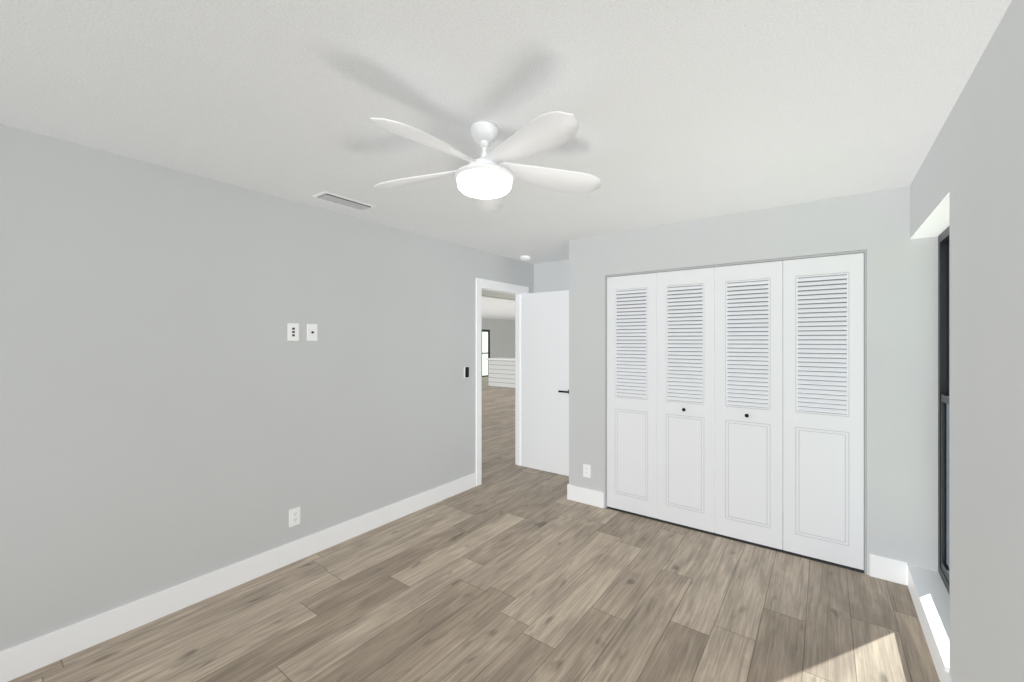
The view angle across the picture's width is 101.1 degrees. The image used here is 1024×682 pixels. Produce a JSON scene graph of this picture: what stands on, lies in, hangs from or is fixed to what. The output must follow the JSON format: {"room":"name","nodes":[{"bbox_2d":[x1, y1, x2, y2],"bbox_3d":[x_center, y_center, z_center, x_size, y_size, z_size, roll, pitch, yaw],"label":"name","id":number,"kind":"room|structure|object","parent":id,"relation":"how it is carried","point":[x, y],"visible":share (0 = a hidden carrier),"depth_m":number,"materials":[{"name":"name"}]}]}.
{"room":"empty bedroom","nodes":[
{"label":"empty bedroom","id":0,"kind":"room"},
{"bbox_2d":[0,124,533,650],"bbox_3d":[-1.237,0.270,3.223,0.110,2.420,5.120,0,0,37],"label":"wall","id":1,"kind":"structure","parent":0,"point":[162,426],"depth_m":2.36,"materials":[{"name":"paint"}]},
{"bbox_2d":[0,473,475,681],"bbox_3d":[-1.508,1.410,2.755,0.014,0.140,3.825,0,0,37],"label":"baseboard","id":2,"kind":"structure","parent":1,"relation":"attached to","point":[24,658],"depth_m":2.36,"materials":[{"name":"white wood"}]},
{"bbox_2d":[288,323,298,340],"bbox_3d":[-1.464,-0.060,2.819,0.008,0.116,0.072,0,0,37],"label":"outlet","id":3,"kind":"object","parent":1,"relation":"attached to","point":[293,328],"visible":1,"depth_m":2.82,"materials":[{"name":"white plastic"}]},
{"bbox_2d":[289,506,299,526],"bbox_3d":[-1.458,1.180,2.827,0.009,0.116,0.072,0,0,37],"label":"outlet","id":4,"kind":"object","parent":1,"relation":"attached to","point":[294,514],"visible":1,"depth_m":2.82,"materials":[{"name":"white plastic"}]},
{"bbox_2d":[307,324,316,340],"bbox_3d":[-1.382,-0.060,2.920,0.020,0.116,0.072,0,0,37],"label":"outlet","id":5,"kind":"object","parent":1,"relation":"attached to","point":[311,328],"visible":1,"depth_m":2.92,"materials":[{"name":"white plastic"}]},
{"bbox_2d":[464,366,468,377],"bbox_3d":[-0.447,0.310,4.181,0.018,0.116,0.072,0,0,37],"label":"switch","id":6,"kind":"object","parent":1,"relation":"attached to","point":[466,368],"visible":1,"depth_m":4.16,"materials":[{"name":"black plastic"}]},
{"bbox_2d":[476,278,528,485],"bbox_3d":[-0.137,0.417,4.704,0.142,2.125,0.940,0,0,37],"label":"door frame","id":7,"kind":"structure","parent":1,"relation":"attached to","point":[481,284],"depth_m":4.63,"materials":[{"name":"white wood"}]},
{"bbox_2d":[522,290,568,475],"bbox_3d":[0.422,0.458,4.734,0.757,2.020,0.125,0,0,37],"label":"entry door","id":8,"kind":"structure","parent":1,"relation":"in","point":[545,315],"depth_m":4.74,"materials":[{"name":"white wood"}]},
{"bbox_2d":[8,376,939,681],"bbox_3d":[-0.201,1.529,10.918,14.658,0.102,18.710,0,0,37],"label":"floor","id":9,"kind":"structure","parent":0,"point":[507,577],"depth_m":2.30,"materials":[{"name":"brown wood"}]},
{"bbox_2d":[484,358,514,387],"bbox_3d":[0.425,1.022,13.261,2.730,0.915,0.800,0,0,37],"label":"half wall","id":10,"kind":"structure","parent":9,"relation":"on","point":[501,371],"depth_m":13.48,"materials":[{"name":"white"}]},
{"bbox_2d":[482,290,514,357],"bbox_3d":[-0.406,0.270,11.512,8.440,2.420,18.000,0,0,37],"label":"wall","id":11,"kind":"structure","parent":0,"point":[502,332],"depth_m":18.17,"materials":[{"name":"paint"}]},
{"bbox_2d":[482,329,489,376],"bbox_3d":[-1.113,0.501,17.505,0.120,1.957,0.594,0,0,37],"label":"patio door","id":12,"kind":"structure","parent":11,"relation":"in","point":[485,333],"depth_m":17.56,"materials":[{"name":"glass"}]},
{"bbox_2d":[0,0,1011,319],"bbox_3d":[-0.201,-0.990,10.918,14.658,0.100,18.710,0,0,37],"label":"ceiling","id":13,"kind":"structure","parent":0,"point":[684,110],"depth_m":1.59,"materials":[{"name":"paint"}]},
{"bbox_2d":[313,191,375,210],"bbox_3d":[-1.122,-0.932,2.833,0.150,0.016,0.370,0,0,37],"label":"ceiling vent","id":14,"kind":"object","parent":13,"relation":"in","point":[327,196],"visible":1,"depth_m":2.80,"materials":[{"name":"white metal"}]},
{"bbox_2d":[370,111,601,212],"bbox_3d":[-0.154,-0.792,1.820,1.092,0.297,1.045,0,0,37],"label":"ceiling fan","id":15,"kind":"object","parent":13,"relation":"hanging from","point":[487,178],"depth_m":1.77,"materials":[{"name":"white plastic"}]},
{"bbox_2d":[520,256,530,260],"bbox_3d":[0.150,-0.921,4.697,0.128,0.037,0.128,0,0,37],"label":"smoke detector","id":16,"kind":"object","parent":13,"relation":"attached to","point":[524,258],"visible":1,"depth_m":4.65,"materials":[{"name":"white plastic"}]},
{"bbox_2d":[534,260,568,292],"bbox_3d":[0.678,0.270,4.921,0.940,2.420,0.110,0,0,37],"label":"wall","id":17,"kind":"structure","parent":0,"point":[549,276],"depth_m":5.01,"materials":[{"name":"paint"}]},
{"bbox_2d":[569,186,938,574],"bbox_3d":[1.554,0.270,3.249,2.460,2.420,0.110,0,0,37],"label":"wall","id":18,"kind":"structure","parent":0,"point":[902,271],"depth_m":2.65,"materials":[{"name":"paint"}]},
{"bbox_2d":[567,484,603,507],"bbox_3d":[0.663,1.410,3.833,0.362,0.140,0.014,0,0,37],"label":"baseboard","id":19,"kind":"structure","parent":18,"relation":"attached to","point":[574,493],"depth_m":3.82,"materials":[{"name":"white wood"}]},
{"bbox_2d":[583,464,590,477],"bbox_3d":[0.679,1.180,3.825,0.072,0.116,0.009,0,0,37],"label":"outlet","id":20,"kind":"object","parent":18,"relation":"attached to","point":[586,468],"visible":1,"depth_m":3.82,"materials":[{"name":"white plastic"}]},
{"bbox_2d":[605,250,865,573],"bbox_3d":[1.547,0.451,3.212,1.770,2.057,0.078,0,0,37],"label":"closet doors","id":21,"kind":"structure","parent":18,"relation":"in","point":[735,393],"depth_m":3.08,"materials":[{"name":"white wood"}]},
{"bbox_2d":[869,554,906,584],"bbox_3d":[2.322,1.410,2.601,0.175,0.140,0.014,0,0,37],"label":"baseboard","id":22,"kind":"structure","parent":18,"relation":"attached to","point":[893,570],"depth_m":2.59,"materials":[{"name":"white wood"}]},
{"bbox_2d":[910,0,1023,681],"bbox_3d":[1.599,0.270,1.254,0.243,2.420,5.120,0,0,37],"label":"wall","id":23,"kind":"structure","parent":0,"point":[976,157],"depth_m":1.34,"materials":[{"name":"paint"}]},
{"bbox_2d":[907,565,948,671],"bbox_3d":[2.152,1.365,2.114,0.133,0.020,0.998,0,0,37],"label":"window sill","id":24,"kind":"structure","parent":23,"relation":"attached to","point":[933,596],"depth_m":2.17,"materials":[{"name":"white wood"}]},
{"bbox_2d":[910,193,948,592],"bbox_3d":[2.183,0.367,2.091,0.179,1.974,0.998,0,0,37],"label":"window unit","id":25,"kind":"structure","parent":23,"relation":"in","point":[943,238],"depth_m":2.41,"materials":[{"name":"brown metal"}]},
{"bbox_2d":[907,569,951,681],"bbox_3d":[1.186,1.427,0.913,0.014,0.105,4.080,0,0,37],"label":"baseboard","id":26,"kind":"structure","parent":23,"relation":"attached to","point":[944,676],"depth_m":2.02,"materials":[{"name":"white"}]}
]}

